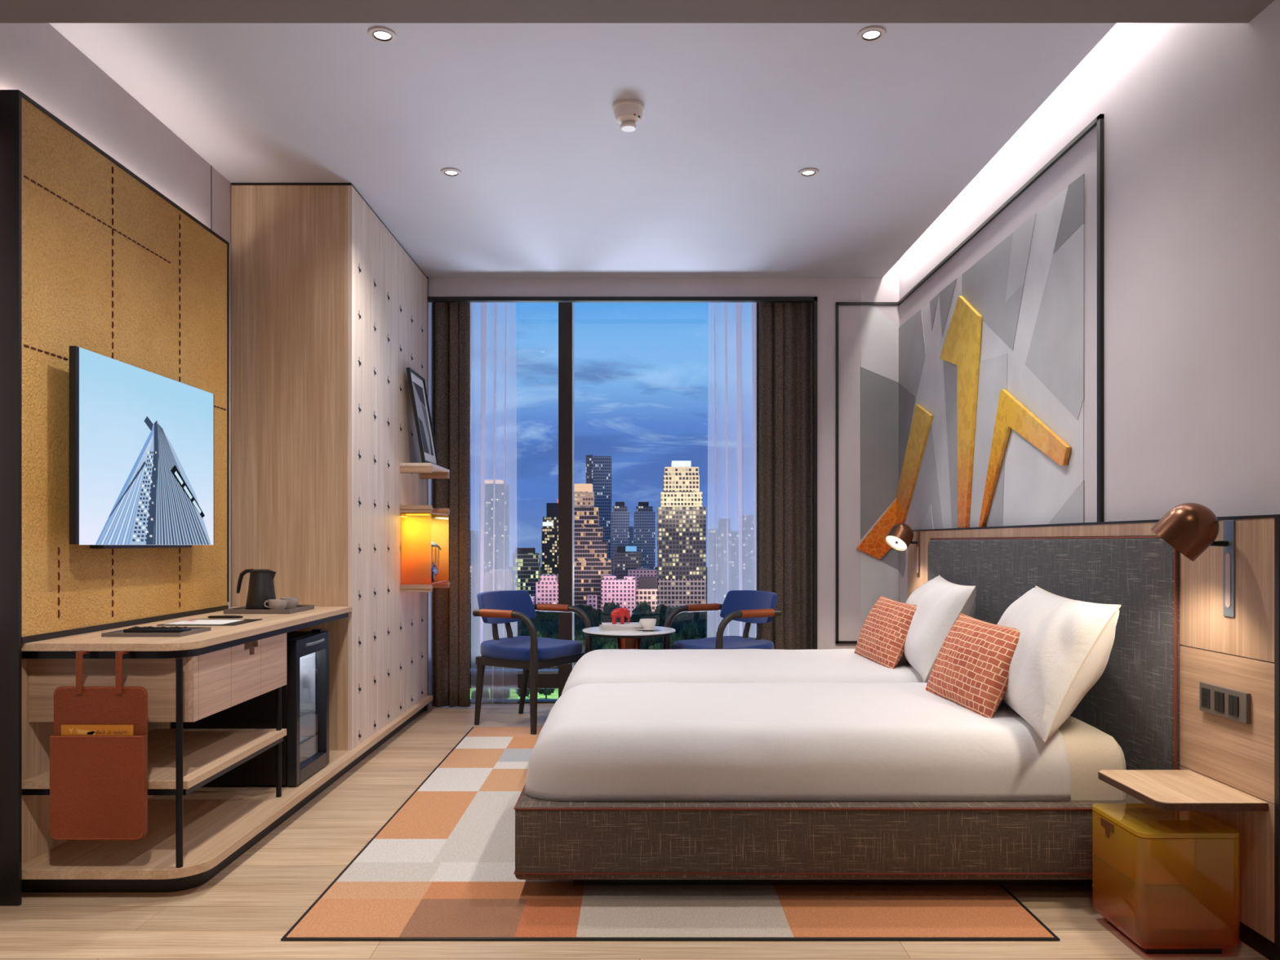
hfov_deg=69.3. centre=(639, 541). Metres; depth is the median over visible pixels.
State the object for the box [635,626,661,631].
saucer
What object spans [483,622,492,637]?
sheer curtain
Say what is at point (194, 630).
tray
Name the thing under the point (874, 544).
wall sculpture
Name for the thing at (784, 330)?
curtain
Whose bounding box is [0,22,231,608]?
wall
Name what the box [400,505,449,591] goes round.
display box
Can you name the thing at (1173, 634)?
headboard
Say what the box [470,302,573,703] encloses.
window frame
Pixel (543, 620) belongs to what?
tree
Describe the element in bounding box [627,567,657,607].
apartment block
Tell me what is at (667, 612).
tree
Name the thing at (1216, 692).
rocker switch
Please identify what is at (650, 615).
tree
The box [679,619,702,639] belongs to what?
tree
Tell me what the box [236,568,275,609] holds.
kettle
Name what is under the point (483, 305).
sheer curtain
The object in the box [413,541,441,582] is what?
rickshaw
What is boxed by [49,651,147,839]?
bag
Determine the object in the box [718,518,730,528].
office tower
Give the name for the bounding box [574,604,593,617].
tree
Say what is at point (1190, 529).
wall lamp
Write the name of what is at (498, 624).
tree
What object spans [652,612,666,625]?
tree
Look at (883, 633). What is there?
cushion
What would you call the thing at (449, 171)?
recessed light
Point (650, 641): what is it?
tree
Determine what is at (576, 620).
tree
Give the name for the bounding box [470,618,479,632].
tree
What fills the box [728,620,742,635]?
sheer curtain
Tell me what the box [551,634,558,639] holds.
tree
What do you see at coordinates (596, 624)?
tree
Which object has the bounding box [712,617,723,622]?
tree
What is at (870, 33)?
recessed light
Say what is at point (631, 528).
office tower
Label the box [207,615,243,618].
pen
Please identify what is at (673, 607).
tree
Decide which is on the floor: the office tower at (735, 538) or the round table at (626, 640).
the round table at (626, 640)
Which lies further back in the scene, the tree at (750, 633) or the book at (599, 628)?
the tree at (750, 633)
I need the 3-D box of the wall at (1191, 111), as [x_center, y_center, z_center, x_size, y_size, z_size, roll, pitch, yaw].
[1.634,-0.410,2.560,0.124,2.900,7.120,0,0,0]
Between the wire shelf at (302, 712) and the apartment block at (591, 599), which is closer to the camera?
the wire shelf at (302, 712)
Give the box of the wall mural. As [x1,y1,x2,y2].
[860,173,1084,619]
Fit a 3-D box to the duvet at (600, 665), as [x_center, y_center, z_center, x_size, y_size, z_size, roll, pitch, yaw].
[0.457,0.650,4.387,1.613,0.223,1.094,0,0,0]
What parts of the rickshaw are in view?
canopy post, canopy post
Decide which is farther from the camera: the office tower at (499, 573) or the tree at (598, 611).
the office tower at (499, 573)
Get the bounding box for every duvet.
[524,682,1071,800]
[560,648,928,697]
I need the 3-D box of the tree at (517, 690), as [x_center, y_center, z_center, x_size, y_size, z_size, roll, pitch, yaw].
[-29.970,38.284,235.744,5.045,5.126,4.805,0,0,31]
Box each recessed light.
[367,26,396,43]
[440,167,462,177]
[797,167,818,177]
[857,25,885,42]
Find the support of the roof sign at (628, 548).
attached to the office tower at (624, 561)
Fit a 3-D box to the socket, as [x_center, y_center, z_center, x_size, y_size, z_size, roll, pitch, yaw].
[1.535,0.424,2.513,0.003,0.052,0.038,0,0,0]
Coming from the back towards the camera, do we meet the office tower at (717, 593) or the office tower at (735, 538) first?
the office tower at (735, 538)
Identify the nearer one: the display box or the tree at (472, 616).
the display box
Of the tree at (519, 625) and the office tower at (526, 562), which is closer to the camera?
the tree at (519, 625)
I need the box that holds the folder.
[156,618,262,626]
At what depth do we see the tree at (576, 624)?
341.95 m
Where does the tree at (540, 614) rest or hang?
on the ground at (472, 664)
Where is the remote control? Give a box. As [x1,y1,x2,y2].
[123,626,191,632]
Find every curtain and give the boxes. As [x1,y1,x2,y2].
[431,302,470,706]
[470,302,506,702]
[714,302,756,638]
[756,302,812,649]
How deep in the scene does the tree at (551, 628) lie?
351.18 m
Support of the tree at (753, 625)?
on the ground at (472, 664)
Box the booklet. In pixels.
[61,724,133,735]
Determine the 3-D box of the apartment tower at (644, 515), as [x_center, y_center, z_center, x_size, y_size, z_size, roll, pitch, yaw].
[2.719,8.014,586.033,13.413,66.052,12.066,0,0,0]
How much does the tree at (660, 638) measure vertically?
7.676 m
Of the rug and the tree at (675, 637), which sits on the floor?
the rug
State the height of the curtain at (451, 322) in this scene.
2.654 m
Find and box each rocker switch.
[1214,690,1219,711]
[1218,692,1224,712]
[1228,694,1233,715]
[1233,695,1239,716]
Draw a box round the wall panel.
[0,89,229,906]
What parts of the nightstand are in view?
finger pull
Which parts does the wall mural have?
mural panel, mural panel, mural panel, mural panel, mural panel, mural panel, mural panel, mural panel, mural panel, mural panel, mural panel, mural panel, mural panel, mural panel, mural panel, mural panel, mural panel, mural panel, mural panel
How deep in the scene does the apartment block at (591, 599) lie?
455.01 m
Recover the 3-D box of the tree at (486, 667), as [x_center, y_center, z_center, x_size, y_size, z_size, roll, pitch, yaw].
[-43.630,37.671,280.349,7.107,6.757,5.930,0,0,17]
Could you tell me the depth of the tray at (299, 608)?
3.75 m
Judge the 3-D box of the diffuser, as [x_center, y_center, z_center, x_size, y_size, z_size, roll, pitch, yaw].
[1.421,0.001,5.117,0.104,0.083,0.116,0,0,0]
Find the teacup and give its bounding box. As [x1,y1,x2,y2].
[639,618,656,629]
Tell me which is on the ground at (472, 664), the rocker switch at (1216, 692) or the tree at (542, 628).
the tree at (542, 628)
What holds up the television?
attached to the wall panel
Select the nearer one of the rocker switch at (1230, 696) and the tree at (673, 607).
the rocker switch at (1230, 696)
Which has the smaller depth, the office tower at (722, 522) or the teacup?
the teacup
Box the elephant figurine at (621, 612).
[610,607,630,624]
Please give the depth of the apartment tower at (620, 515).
579.98 m
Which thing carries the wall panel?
attached to the wall at (37, 60)
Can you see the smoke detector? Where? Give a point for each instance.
(628, 113)
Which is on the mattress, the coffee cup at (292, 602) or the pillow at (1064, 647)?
the pillow at (1064, 647)
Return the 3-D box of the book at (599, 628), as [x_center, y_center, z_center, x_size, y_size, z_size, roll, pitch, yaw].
[-0.112,0.493,5.245,0.235,0.012,0.170,0,0,-6]
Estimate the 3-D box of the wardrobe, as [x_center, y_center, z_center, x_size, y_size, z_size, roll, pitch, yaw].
[-1.575,-0.340,4.942,0.550,2.569,1.505,0,0,0]
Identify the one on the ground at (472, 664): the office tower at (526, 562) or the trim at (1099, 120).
the office tower at (526, 562)
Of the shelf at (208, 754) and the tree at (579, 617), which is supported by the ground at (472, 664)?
the tree at (579, 617)
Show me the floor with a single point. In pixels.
(244, 912)
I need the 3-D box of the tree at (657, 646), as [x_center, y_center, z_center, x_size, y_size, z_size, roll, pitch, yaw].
[5.325,35.813,279.532,6.159,10.483,7.381,0,0,-4]
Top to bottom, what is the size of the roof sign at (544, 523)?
2.441 m
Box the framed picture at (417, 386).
[406,367,439,466]
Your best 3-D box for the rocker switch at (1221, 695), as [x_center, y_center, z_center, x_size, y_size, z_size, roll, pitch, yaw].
[1.535,0.424,2.443,0.004,0.052,0.018,0,0,0]
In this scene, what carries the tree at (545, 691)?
on the lawn at (513, 695)
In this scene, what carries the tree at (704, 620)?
on the ground at (472, 664)
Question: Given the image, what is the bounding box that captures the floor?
[0,698,1272,959]
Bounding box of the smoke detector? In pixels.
[612,98,644,132]
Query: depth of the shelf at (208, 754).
3.06 m
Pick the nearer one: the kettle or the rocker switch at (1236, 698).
the rocker switch at (1236, 698)
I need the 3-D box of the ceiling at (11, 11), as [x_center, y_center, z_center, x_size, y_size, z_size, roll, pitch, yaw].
[-0.129,-1.591,0.765,3.449,0.459,3.330,0,0,0]
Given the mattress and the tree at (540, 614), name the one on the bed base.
the mattress
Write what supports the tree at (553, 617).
on the ground at (472, 664)
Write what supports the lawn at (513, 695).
on the ground at (472, 664)
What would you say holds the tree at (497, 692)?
on the lawn at (513, 695)
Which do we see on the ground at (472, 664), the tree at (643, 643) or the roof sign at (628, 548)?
the tree at (643, 643)
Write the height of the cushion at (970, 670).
0.311 m
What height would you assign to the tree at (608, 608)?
13.782 m
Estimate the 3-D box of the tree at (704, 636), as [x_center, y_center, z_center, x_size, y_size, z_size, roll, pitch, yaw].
[22.429,36.551,341.641,7.249,9.002,7.610,0,0,-34]
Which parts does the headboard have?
panel, panel, panel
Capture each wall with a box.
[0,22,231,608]
[427,259,899,706]
[899,0,1279,858]
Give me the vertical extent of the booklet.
0.140 m
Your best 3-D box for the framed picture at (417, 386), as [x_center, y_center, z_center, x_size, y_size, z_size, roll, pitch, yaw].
[-1.226,-0.692,5.240,0.104,0.521,0.360,0,0,0]
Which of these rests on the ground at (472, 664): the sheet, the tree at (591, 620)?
the tree at (591, 620)
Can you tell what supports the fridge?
on the platform
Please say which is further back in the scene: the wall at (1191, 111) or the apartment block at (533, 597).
the apartment block at (533, 597)
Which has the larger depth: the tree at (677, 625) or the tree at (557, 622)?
the tree at (557, 622)
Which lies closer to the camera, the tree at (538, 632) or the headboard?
the headboard
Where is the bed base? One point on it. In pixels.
(584, 842)
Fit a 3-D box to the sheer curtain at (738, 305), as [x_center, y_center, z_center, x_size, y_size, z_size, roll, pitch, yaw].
[0.587,-0.297,5.883,0.325,2.646,0.034,0,0,0]
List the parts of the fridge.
door, handle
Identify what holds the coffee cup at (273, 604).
on the tray at (299, 608)
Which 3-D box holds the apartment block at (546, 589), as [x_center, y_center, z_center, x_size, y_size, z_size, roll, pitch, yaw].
[-46.853,29.039,475.573,12.044,24.002,11.146,0,0,0]
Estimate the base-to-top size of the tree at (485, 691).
4.894 m
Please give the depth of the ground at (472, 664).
689.52 m
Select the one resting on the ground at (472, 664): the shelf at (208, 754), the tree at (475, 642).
the tree at (475, 642)
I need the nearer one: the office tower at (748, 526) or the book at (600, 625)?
the book at (600, 625)
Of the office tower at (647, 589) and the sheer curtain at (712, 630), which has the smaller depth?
the sheer curtain at (712, 630)
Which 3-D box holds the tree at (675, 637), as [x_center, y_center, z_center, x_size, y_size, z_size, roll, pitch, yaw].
[12.334,35.316,305.980,7.310,11.479,6.920,0,0,39]
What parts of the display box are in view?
panel, panel, floor panel, panel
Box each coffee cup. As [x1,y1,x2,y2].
[263,599,287,609]
[280,597,298,608]
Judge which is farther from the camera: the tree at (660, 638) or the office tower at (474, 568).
the office tower at (474, 568)
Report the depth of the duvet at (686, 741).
2.74 m
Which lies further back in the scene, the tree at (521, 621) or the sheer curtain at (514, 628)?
the tree at (521, 621)
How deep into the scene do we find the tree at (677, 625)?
353.58 m
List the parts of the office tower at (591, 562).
crown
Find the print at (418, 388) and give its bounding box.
[412,381,433,455]
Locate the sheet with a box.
[163,619,244,624]
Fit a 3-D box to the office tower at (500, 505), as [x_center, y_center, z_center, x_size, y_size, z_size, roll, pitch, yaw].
[-96.837,0.123,617.015,17.537,81.834,14.030,0,0,0]
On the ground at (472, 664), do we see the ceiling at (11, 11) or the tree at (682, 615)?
the tree at (682, 615)
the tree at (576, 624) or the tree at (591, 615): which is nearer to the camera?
the tree at (576, 624)
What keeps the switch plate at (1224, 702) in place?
attached to the headboard
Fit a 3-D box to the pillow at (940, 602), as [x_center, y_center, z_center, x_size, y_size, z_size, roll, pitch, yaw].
[1.323,0.370,4.185,0.299,0.410,0.864,0,0,9]
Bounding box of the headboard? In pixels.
[907,514,1279,959]
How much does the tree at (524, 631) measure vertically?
10.691 m
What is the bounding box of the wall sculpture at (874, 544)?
[856,404,933,559]
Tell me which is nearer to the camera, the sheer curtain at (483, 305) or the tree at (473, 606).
the sheer curtain at (483, 305)
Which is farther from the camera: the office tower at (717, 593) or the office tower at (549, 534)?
the office tower at (549, 534)
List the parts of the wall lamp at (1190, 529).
lamp shade, arm, plate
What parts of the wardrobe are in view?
panel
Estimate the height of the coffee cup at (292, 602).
0.046 m
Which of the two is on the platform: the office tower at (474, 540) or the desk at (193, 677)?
the desk at (193, 677)
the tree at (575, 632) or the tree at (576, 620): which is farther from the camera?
the tree at (576, 620)
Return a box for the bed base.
[513,783,1172,884]
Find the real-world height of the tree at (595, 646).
9.489 m
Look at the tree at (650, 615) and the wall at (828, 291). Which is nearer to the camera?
the wall at (828, 291)
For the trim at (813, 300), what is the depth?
5.69 m
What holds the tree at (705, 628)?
on the ground at (472, 664)
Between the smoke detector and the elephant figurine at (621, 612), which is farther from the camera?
the elephant figurine at (621, 612)
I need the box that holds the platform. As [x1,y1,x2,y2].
[22,695,432,892]
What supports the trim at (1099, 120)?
attached to the wall at (1191, 111)
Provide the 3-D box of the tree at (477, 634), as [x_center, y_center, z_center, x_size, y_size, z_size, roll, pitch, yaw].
[-61.342,36.893,343.598,8.764,8.318,7.313,0,0,-45]
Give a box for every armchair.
[472,590,592,734]
[662,590,781,649]
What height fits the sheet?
0.002 m
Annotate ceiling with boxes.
[48,22,1116,277]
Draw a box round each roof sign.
[542,521,552,525]
[625,546,636,551]
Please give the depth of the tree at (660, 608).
427.76 m
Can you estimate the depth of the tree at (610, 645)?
278.89 m
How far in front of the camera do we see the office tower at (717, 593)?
539.94 m
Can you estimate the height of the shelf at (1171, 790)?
0.020 m
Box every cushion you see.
[853,595,916,668]
[925,613,1020,717]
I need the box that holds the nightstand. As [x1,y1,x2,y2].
[1092,809,1239,954]
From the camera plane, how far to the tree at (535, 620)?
366.50 m
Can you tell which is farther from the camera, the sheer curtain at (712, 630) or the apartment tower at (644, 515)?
the apartment tower at (644, 515)
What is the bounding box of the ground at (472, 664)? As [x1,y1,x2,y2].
[470,567,755,668]
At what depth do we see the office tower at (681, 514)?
520.02 m
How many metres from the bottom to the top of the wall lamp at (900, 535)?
0.300 m
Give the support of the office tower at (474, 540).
on the ground at (472, 664)
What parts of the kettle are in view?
handle, lid, spout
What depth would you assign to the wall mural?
4.19 m
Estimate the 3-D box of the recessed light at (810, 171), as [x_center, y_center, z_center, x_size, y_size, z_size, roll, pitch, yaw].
[0.740,-1.621,4.069,0.091,0.008,0.091,0,0,0]
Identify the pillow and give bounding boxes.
[902,574,976,682]
[997,586,1120,742]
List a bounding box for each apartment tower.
[611,502,629,575]
[633,502,654,568]
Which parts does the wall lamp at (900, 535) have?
lamp shade, plate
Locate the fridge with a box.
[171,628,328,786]
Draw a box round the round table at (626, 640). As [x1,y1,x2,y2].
[582,626,675,649]
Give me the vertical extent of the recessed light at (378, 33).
0.008 m
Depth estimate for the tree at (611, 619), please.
353.24 m
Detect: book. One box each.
[598,626,642,631]
[599,624,642,629]
[601,622,641,626]
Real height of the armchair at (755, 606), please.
0.752 m
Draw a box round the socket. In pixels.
[1201,687,1210,708]
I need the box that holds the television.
[69,346,213,548]
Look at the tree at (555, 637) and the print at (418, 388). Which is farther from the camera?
the tree at (555, 637)
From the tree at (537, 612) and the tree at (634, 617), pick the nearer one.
the tree at (634, 617)
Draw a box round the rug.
[280,726,1059,941]
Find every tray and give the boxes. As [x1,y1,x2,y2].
[101,626,211,636]
[223,604,314,613]
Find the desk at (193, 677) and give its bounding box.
[22,606,352,867]
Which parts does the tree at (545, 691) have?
crown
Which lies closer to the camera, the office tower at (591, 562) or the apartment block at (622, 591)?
the apartment block at (622, 591)
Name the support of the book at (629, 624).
on the book at (600, 625)
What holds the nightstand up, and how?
on the floor
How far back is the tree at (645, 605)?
440.04 m
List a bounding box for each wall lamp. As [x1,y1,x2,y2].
[884,523,919,577]
[1151,502,1235,617]
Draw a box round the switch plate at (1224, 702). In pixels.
[1199,681,1250,724]
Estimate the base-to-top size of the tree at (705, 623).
9.605 m
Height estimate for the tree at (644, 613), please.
10.397 m
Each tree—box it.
[470,601,476,613]
[470,613,477,620]
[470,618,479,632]
[470,629,487,638]
[470,637,485,668]
[471,688,489,698]
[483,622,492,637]
[484,665,508,668]
[489,688,510,698]
[497,623,505,630]
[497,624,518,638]
[510,620,523,626]
[515,622,526,630]
[515,626,529,636]
[515,688,529,697]
[523,616,541,629]
[534,623,546,637]
[535,610,544,614]
[536,612,545,617]
[537,616,551,625]
[537,631,544,637]
[537,688,555,698]
[542,621,557,637]
[544,611,558,625]
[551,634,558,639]
[554,618,558,634]
[573,615,582,620]
[573,618,582,624]
[573,620,580,631]
[573,627,585,637]
[573,633,585,666]
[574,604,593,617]
[580,617,597,626]
[586,611,599,619]
[591,618,604,626]
[592,608,603,616]
[592,615,609,622]
[592,636,616,648]
[592,643,599,650]
[601,641,617,648]
[603,600,620,617]
[607,617,625,622]
[629,613,644,622]
[632,607,648,618]
[635,600,652,613]
[640,638,646,649]
[644,637,657,649]
[648,612,656,618]
[648,642,662,649]
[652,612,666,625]
[654,604,667,613]
[657,636,663,644]
[663,608,679,622]
[666,605,676,611]
[670,618,685,634]
[670,631,684,646]
[679,613,684,622]
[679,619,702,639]
[683,612,702,626]
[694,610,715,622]
[699,613,706,625]
[701,622,715,637]
[702,628,706,638]
[703,621,719,626]
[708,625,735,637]
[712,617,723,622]
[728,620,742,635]
[743,622,752,637]
[743,622,755,637]
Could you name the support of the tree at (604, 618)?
on the ground at (472, 664)
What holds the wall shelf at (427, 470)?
attached to the wardrobe
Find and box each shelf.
[22,728,286,789]
[299,709,313,717]
[299,735,313,744]
[400,462,449,479]
[1097,769,1268,811]
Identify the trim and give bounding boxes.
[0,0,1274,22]
[424,296,817,711]
[835,114,1104,644]
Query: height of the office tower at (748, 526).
57.140 m
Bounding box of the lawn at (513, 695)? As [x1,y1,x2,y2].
[470,688,558,698]
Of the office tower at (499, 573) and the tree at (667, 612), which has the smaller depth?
the tree at (667, 612)
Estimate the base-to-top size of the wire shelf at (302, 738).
0.005 m
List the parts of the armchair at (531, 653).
leg, post, leg and arm, backrest, post, leg, seat rail, seat, leg and arm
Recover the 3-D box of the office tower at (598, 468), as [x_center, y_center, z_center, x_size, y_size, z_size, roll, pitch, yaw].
[-27.900,-8.736,626.802,17.050,99.553,13.604,0,0,0]
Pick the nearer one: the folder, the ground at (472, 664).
the folder
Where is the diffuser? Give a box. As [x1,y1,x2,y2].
[886,535,906,549]
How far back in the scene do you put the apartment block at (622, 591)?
470.03 m
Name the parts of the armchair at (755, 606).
leg and arm, seat, post, leg and arm, backrest, post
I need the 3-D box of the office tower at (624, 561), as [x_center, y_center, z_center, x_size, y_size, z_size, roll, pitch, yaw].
[-7.323,21.883,551.404,16.009,38.315,12.807,0,0,0]
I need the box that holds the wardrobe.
[231,182,428,750]
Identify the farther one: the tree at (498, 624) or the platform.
the tree at (498, 624)
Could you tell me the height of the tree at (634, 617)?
11.674 m
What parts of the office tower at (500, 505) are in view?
lit crown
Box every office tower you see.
[470,530,479,564]
[470,564,486,609]
[480,480,509,572]
[483,568,514,591]
[512,547,540,595]
[541,498,558,574]
[573,483,612,609]
[586,454,611,559]
[613,546,640,578]
[629,526,633,546]
[635,576,657,613]
[657,460,706,607]
[707,528,731,604]
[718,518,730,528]
[731,531,738,590]
[742,515,754,590]
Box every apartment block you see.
[530,595,535,604]
[535,574,558,604]
[586,595,596,609]
[601,575,635,617]
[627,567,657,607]
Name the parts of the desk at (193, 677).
panel, shelf rail, leg, drawer, finger pull, leg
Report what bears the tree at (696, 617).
on the ground at (472, 664)
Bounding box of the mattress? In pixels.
[1058,715,1126,800]

